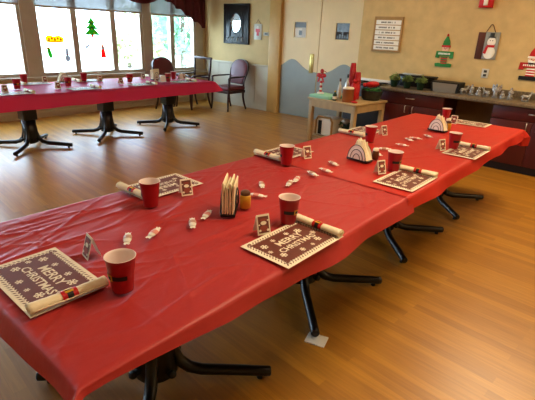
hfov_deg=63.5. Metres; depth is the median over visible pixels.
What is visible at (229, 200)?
napkin holder
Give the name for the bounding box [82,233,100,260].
tent card
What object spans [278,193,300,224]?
plastic cup
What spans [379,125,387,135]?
tent card
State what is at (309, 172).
candy
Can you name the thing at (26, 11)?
trim
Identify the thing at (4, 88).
tent card
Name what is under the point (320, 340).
paper pad
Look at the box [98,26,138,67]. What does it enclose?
tree
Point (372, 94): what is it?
woven basket
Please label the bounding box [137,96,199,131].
pedestal table
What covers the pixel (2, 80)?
trim
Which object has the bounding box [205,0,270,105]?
wall
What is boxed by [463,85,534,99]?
figurines
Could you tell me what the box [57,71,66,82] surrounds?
napkin holder
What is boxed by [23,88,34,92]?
roll
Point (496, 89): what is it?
figurine
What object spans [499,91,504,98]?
figurine
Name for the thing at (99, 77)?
tent card
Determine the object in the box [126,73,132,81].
plastic cup
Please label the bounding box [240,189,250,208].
shaker
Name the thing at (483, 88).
figurine
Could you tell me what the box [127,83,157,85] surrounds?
placemat
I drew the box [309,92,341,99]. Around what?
box
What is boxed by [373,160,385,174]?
tent card
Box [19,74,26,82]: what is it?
plastic cup
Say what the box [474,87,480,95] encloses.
figurine
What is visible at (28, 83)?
placemat
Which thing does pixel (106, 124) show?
pedestal table
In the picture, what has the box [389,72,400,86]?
seedling
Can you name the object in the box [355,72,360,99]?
cup stack
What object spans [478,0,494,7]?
fire alarm
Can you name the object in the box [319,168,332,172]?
candy
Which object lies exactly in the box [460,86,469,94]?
figurine
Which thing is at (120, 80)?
tent card
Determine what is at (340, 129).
roll
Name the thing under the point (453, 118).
picture
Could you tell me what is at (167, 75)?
plastic cup
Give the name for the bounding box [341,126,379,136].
placemat
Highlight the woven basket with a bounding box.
[361,87,382,100]
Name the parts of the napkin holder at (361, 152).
white panel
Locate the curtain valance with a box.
[130,0,204,27]
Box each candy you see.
[123,232,131,244]
[145,227,160,238]
[188,218,196,227]
[201,210,210,218]
[250,193,266,196]
[258,181,264,187]
[285,180,292,185]
[307,171,318,175]
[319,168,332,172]
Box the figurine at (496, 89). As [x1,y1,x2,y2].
[491,84,501,97]
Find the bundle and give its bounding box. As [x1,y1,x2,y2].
[363,81,378,87]
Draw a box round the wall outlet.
[481,69,488,77]
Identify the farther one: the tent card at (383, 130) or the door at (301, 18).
the door at (301, 18)
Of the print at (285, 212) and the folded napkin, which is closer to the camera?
the print at (285, 212)
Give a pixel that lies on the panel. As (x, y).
(473, 111)
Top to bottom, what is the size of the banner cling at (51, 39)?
0.130 m
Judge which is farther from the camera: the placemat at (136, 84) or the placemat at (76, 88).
the placemat at (136, 84)
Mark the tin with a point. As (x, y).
(348, 92)
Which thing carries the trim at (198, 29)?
attached to the wall at (197, 73)
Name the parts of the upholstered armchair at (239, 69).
leg, arm, leg, seat frame, seat, leg, post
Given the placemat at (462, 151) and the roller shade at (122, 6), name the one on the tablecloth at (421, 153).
the placemat at (462, 151)
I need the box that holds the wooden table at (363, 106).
[306,93,387,140]
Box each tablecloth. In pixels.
[0,76,222,112]
[0,156,413,399]
[254,113,530,207]
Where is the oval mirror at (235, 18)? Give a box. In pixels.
[231,14,239,31]
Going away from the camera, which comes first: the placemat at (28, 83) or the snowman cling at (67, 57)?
the placemat at (28, 83)
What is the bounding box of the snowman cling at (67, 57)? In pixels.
[65,48,70,61]
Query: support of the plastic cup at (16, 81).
on the tablecloth at (46, 96)
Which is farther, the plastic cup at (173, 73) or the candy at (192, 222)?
the plastic cup at (173, 73)
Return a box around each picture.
[83,236,90,257]
[181,180,191,194]
[258,216,268,233]
[304,147,310,157]
[379,161,384,172]
[382,126,386,134]
[440,140,444,149]
[451,116,456,122]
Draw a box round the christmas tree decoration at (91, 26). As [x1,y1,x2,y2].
[84,16,99,37]
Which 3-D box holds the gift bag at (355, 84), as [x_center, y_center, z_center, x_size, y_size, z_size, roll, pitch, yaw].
[1.208,-1.529,6.001,0.150,0.290,0.130,20,27,37]
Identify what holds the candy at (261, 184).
on the tablecloth at (189, 283)
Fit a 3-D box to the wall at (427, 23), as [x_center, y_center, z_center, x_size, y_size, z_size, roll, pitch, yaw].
[4.022,-1.675,5.275,6.340,2.700,0.430,20,27,37]
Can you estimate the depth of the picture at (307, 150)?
2.92 m
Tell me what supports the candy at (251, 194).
on the tablecloth at (189, 283)
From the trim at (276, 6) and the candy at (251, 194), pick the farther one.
the trim at (276, 6)
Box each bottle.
[332,91,336,100]
[337,78,341,99]
[345,74,349,86]
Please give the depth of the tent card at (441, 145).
3.29 m
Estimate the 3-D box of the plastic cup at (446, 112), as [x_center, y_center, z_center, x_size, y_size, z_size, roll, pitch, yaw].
[1.855,-0.887,4.483,0.099,0.123,0.099,20,27,37]
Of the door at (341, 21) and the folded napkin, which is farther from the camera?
the door at (341, 21)
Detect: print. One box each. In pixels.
[107,272,126,281]
[284,211,294,214]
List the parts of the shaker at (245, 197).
lid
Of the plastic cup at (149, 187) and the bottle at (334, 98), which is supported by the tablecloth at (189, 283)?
the plastic cup at (149, 187)
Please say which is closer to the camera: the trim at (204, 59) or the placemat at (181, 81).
the placemat at (181, 81)
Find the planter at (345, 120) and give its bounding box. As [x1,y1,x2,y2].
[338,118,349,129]
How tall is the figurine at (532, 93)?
0.124 m
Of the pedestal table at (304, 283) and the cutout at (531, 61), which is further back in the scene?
the cutout at (531, 61)
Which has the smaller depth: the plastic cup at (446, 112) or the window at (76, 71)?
the plastic cup at (446, 112)
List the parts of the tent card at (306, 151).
panel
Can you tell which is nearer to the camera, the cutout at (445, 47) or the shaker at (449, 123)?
the shaker at (449, 123)
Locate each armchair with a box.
[151,57,192,109]
[176,56,211,108]
[211,59,248,111]
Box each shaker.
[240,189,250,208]
[372,148,378,159]
[446,121,451,130]
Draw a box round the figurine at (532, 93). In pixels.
[520,92,533,101]
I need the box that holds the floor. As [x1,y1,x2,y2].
[0,99,534,399]
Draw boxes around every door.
[279,0,322,118]
[314,0,363,119]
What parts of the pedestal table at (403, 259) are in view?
leg, leg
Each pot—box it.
[391,79,398,86]
[403,81,411,88]
[417,83,424,89]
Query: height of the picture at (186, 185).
0.067 m
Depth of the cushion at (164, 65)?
8.53 m
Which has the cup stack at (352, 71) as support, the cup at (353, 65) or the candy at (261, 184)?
the cup at (353, 65)
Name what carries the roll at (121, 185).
on the placemat at (169, 183)
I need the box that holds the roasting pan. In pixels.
[431,80,464,93]
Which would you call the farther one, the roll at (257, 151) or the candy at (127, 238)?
the roll at (257, 151)
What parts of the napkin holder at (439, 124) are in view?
white panel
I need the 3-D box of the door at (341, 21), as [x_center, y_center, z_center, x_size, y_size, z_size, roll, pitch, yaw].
[1.322,-2.438,7.603,1.012,2.195,0.051,20,27,37]
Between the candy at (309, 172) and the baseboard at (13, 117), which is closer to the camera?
the candy at (309, 172)
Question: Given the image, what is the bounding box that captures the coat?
[101,45,106,57]
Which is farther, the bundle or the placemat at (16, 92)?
the bundle
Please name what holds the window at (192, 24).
in the wall at (197, 73)
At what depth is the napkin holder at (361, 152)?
2.89 m
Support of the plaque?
attached to the wall at (427, 23)
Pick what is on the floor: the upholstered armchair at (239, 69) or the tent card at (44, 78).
the upholstered armchair at (239, 69)
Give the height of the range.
0.880 m
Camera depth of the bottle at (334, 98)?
5.95 m
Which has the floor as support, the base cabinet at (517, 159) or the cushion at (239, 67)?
the base cabinet at (517, 159)
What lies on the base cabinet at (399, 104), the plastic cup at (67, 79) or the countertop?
the countertop
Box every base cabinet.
[377,90,457,120]
[483,104,534,176]
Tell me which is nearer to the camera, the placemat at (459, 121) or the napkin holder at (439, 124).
the napkin holder at (439, 124)
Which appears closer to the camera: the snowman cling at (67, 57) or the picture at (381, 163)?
the picture at (381, 163)
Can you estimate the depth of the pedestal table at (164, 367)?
1.96 m
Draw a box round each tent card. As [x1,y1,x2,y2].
[1,85,8,91]
[42,76,47,81]
[55,82,60,88]
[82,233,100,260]
[97,75,102,80]
[118,78,123,83]
[179,178,192,195]
[253,213,270,235]
[300,145,311,158]
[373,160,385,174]
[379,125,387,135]
[435,139,445,150]
[451,115,457,123]
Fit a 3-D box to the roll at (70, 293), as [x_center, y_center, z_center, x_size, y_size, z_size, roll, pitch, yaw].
[-0.609,0.289,1.327,0.044,0.033,0.240,22,28,40]
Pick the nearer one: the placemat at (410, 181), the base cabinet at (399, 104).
the placemat at (410, 181)
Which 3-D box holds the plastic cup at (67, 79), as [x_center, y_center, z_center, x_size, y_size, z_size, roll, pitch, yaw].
[-2.649,-1.570,5.731,0.099,0.123,0.099,20,27,37]
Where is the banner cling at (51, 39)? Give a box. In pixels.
[45,35,63,42]
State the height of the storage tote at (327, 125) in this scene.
0.291 m
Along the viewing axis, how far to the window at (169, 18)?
8.96 m
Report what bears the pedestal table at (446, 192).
on the floor
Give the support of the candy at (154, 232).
on the tablecloth at (189, 283)
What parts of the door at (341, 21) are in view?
kick panel, vision pane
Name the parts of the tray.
lid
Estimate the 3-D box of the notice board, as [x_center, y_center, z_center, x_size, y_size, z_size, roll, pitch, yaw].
[1.842,-2.548,6.646,0.470,0.500,0.029,20,27,37]
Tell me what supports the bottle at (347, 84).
on the wooden table at (363, 106)
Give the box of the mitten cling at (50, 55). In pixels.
[46,47,52,57]
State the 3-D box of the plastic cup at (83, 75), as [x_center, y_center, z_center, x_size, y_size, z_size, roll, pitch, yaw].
[-2.679,-1.794,6.298,0.099,0.123,0.099,20,27,37]
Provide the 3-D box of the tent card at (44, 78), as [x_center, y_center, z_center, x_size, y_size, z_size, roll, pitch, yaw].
[-3.117,-1.689,6.038,0.052,0.082,0.060,20,27,37]
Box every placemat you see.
[0,91,32,95]
[0,247,105,318]
[21,82,51,84]
[66,87,101,89]
[72,79,96,81]
[118,173,202,199]
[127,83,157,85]
[170,80,196,82]
[240,221,343,268]
[254,147,313,160]
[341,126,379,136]
[373,169,437,191]
[442,145,488,159]
[457,119,491,127]
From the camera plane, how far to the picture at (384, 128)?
3.70 m
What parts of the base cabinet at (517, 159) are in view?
door, drawer, door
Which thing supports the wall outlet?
attached to the wall at (427, 23)
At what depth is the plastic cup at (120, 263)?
1.36 m
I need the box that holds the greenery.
[361,87,382,91]
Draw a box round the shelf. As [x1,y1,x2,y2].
[312,133,324,137]
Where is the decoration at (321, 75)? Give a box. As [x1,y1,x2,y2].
[317,69,326,93]
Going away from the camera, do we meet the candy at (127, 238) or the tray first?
the candy at (127, 238)
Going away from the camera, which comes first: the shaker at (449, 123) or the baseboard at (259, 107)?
the shaker at (449, 123)
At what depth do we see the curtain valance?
8.97 m
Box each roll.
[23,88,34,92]
[25,275,108,314]
[116,182,141,196]
[254,149,280,160]
[296,213,343,236]
[338,128,364,135]
[399,164,437,176]
[459,141,490,150]
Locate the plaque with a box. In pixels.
[474,24,500,59]
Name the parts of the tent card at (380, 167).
panel, panel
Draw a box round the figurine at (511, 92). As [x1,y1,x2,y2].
[506,88,513,99]
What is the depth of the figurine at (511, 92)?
5.46 m
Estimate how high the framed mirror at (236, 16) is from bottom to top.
0.770 m
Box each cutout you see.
[434,34,453,66]
[518,48,534,80]
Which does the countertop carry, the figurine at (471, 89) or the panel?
the figurine at (471, 89)
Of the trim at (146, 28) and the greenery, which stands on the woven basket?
the greenery
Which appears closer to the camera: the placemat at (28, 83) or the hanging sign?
the placemat at (28, 83)
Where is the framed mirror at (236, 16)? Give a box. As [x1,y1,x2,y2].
[224,3,249,44]
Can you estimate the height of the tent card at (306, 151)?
0.082 m
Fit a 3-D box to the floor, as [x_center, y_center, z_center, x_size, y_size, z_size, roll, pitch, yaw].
[-0.831,0.293,3.550,10.550,0.100,10.230,20,27,37]
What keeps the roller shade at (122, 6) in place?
attached to the window at (76, 71)
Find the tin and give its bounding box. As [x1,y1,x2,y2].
[342,87,353,102]
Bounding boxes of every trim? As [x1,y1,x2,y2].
[0,69,206,82]
[18,0,42,76]
[141,3,151,71]
[195,22,202,68]
[204,59,267,66]
[266,0,283,112]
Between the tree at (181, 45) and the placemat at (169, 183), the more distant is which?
the tree at (181, 45)
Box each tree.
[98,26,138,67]
[116,13,175,64]
[151,15,190,66]
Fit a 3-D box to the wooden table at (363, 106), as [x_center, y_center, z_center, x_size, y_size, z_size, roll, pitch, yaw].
[1.137,-1.137,6.338,0.790,0.690,0.840,-18,29,-42]
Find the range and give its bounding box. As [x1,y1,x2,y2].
[342,77,390,126]
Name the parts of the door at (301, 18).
kick panel, vision pane, push plate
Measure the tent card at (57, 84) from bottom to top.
0.082 m
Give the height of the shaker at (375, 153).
0.080 m
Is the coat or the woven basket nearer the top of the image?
the coat
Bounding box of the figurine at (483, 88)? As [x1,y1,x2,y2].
[482,87,489,96]
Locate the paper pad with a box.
[304,332,327,347]
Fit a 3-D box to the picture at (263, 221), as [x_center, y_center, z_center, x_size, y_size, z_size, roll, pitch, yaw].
[-0.016,0.103,1.807,0.048,0.067,0.020,-8,24,-25]
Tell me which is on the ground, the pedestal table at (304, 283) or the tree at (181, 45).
the tree at (181, 45)
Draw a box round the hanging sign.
[254,21,261,39]
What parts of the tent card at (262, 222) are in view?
panel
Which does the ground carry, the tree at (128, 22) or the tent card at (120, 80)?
the tree at (128, 22)
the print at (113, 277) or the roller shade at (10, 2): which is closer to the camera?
the print at (113, 277)
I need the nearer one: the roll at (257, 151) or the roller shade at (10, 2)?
the roll at (257, 151)
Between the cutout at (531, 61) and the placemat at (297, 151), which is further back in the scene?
the cutout at (531, 61)
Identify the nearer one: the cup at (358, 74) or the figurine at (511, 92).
the figurine at (511, 92)
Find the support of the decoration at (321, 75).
on the box
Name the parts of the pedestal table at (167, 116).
leg, leg, leg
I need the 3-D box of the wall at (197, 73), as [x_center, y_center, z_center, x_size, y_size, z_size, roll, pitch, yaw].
[-4.700,-2.400,6.154,0.150,2.700,10.230,20,27,37]
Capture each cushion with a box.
[153,58,172,74]
[231,60,246,83]
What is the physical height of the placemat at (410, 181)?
0.002 m
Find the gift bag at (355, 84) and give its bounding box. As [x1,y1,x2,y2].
[350,79,359,100]
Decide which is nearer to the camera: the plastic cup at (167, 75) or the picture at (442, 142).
the picture at (442, 142)
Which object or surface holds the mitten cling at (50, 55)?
attached to the window at (76, 71)
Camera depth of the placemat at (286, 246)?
1.74 m
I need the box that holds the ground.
[0,37,190,73]
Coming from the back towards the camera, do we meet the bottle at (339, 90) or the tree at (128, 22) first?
the tree at (128, 22)
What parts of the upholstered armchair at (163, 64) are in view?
leg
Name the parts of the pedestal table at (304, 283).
leg, levelling knob, leg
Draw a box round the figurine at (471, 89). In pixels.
[467,84,473,94]
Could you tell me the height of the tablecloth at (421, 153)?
0.202 m
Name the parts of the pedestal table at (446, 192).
leg, leg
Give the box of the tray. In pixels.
[397,73,438,88]
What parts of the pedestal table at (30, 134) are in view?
leg, leg, leg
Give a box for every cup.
[12,78,20,88]
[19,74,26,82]
[63,76,70,86]
[80,72,86,80]
[103,248,135,294]
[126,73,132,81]
[138,178,159,207]
[165,73,170,81]
[170,71,176,78]
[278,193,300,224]
[279,144,294,165]
[349,63,355,71]
[355,72,360,80]
[365,125,377,141]
[388,149,403,171]
[442,108,451,119]
[448,131,462,148]
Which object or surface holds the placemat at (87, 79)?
on the tablecloth at (46, 96)
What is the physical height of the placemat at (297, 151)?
0.002 m
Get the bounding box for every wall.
[0,28,204,115]
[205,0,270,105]
[356,0,534,92]
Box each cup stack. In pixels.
[349,63,355,84]
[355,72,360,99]
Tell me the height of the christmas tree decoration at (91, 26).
0.359 m
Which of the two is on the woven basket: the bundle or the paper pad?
the bundle
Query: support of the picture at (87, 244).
attached to the tent card at (89, 240)
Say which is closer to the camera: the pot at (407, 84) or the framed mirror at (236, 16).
the pot at (407, 84)
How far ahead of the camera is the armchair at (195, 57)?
8.96 m
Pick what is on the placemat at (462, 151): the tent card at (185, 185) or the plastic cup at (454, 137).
the plastic cup at (454, 137)
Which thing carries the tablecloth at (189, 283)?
on the pedestal table at (164, 367)
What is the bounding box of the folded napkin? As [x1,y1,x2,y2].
[159,75,165,81]
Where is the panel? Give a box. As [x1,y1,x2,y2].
[455,100,493,123]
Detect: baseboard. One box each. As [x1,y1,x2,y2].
[0,95,204,121]
[205,95,265,110]
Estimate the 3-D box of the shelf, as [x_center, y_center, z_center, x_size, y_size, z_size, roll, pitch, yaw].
[1.143,-0.941,6.429,0.670,0.020,0.760,-18,29,-42]
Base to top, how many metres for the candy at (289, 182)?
0.017 m
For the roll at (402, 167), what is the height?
0.033 m
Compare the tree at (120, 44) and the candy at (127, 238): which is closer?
the candy at (127, 238)
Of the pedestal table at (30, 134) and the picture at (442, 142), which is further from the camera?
the pedestal table at (30, 134)
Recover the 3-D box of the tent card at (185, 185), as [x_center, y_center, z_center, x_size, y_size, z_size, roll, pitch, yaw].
[-0.417,-0.069,2.202,0.060,0.082,0.052,-9,24,-28]
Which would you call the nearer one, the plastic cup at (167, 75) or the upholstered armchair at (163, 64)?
the plastic cup at (167, 75)
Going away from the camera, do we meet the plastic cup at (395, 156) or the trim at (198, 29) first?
the plastic cup at (395, 156)
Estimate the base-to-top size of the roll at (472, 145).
0.033 m
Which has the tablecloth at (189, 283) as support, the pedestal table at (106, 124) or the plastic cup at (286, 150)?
the plastic cup at (286, 150)
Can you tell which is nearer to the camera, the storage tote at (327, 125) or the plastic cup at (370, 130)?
the plastic cup at (370, 130)
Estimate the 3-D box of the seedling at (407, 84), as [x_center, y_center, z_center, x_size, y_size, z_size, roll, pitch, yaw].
[2.017,-1.706,6.215,0.204,0.190,0.195,20,27,37]
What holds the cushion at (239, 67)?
on the upholstered armchair at (239, 69)
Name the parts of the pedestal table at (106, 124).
leg, leg, leg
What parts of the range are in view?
rail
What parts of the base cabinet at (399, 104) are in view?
door, drawer, door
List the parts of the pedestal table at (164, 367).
leg, levelling knob, leg, levelling knob, leg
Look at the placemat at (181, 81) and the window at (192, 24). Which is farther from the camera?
the window at (192, 24)
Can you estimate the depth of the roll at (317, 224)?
1.86 m
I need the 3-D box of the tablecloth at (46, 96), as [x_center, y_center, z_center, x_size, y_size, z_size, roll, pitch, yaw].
[-2.380,-1.599,6.259,1.337,0.178,3.537,20,27,37]
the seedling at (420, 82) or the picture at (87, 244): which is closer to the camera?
the picture at (87, 244)
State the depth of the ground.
25.35 m
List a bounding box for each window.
[0,5,28,77]
[32,0,79,75]
[73,9,116,73]
[112,12,144,72]
[149,3,173,67]
[172,16,195,69]
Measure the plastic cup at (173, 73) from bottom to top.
0.123 m
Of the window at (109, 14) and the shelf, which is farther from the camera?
the window at (109, 14)
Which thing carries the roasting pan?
on the countertop
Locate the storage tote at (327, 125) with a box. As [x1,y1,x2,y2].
[314,115,342,135]
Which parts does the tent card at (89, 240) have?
panel, panel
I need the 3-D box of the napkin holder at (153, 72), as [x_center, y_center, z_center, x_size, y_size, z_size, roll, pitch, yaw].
[-1.780,-1.984,6.824,0.073,0.167,0.151,11,23,21]
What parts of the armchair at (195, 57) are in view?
post, rail, post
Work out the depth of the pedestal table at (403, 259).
3.53 m
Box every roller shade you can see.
[0,0,17,4]
[34,0,141,13]
[151,0,190,17]
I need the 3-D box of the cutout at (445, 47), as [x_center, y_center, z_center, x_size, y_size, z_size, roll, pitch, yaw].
[2.536,-2.132,6.161,0.249,0.446,0.022,20,27,37]
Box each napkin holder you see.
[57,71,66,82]
[150,69,158,79]
[220,172,238,217]
[346,138,372,163]
[428,114,447,132]
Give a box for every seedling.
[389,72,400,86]
[402,75,413,88]
[415,76,426,89]
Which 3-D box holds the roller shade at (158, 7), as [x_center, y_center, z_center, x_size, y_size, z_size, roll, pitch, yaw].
[-1.894,-4.077,8.751,0.044,0.667,1.130,20,27,37]
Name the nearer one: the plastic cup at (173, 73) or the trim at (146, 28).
the plastic cup at (173, 73)
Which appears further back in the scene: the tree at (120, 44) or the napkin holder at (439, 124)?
the tree at (120, 44)
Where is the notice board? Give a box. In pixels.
[371,16,403,51]
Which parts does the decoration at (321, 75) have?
striped post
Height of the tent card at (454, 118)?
0.082 m
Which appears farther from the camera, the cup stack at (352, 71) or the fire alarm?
the cup stack at (352, 71)
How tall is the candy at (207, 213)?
0.017 m
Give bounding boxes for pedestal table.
[0,110,72,155]
[36,346,270,399]
[72,102,142,142]
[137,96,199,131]
[296,270,381,336]
[382,221,443,262]
[436,189,483,219]
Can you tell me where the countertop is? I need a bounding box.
[379,85,534,108]
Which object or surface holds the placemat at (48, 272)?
on the tablecloth at (189, 283)
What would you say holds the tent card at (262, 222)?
on the tablecloth at (189, 283)
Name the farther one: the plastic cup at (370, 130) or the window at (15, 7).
the window at (15, 7)
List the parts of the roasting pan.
panel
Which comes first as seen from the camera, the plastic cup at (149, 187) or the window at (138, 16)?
the plastic cup at (149, 187)

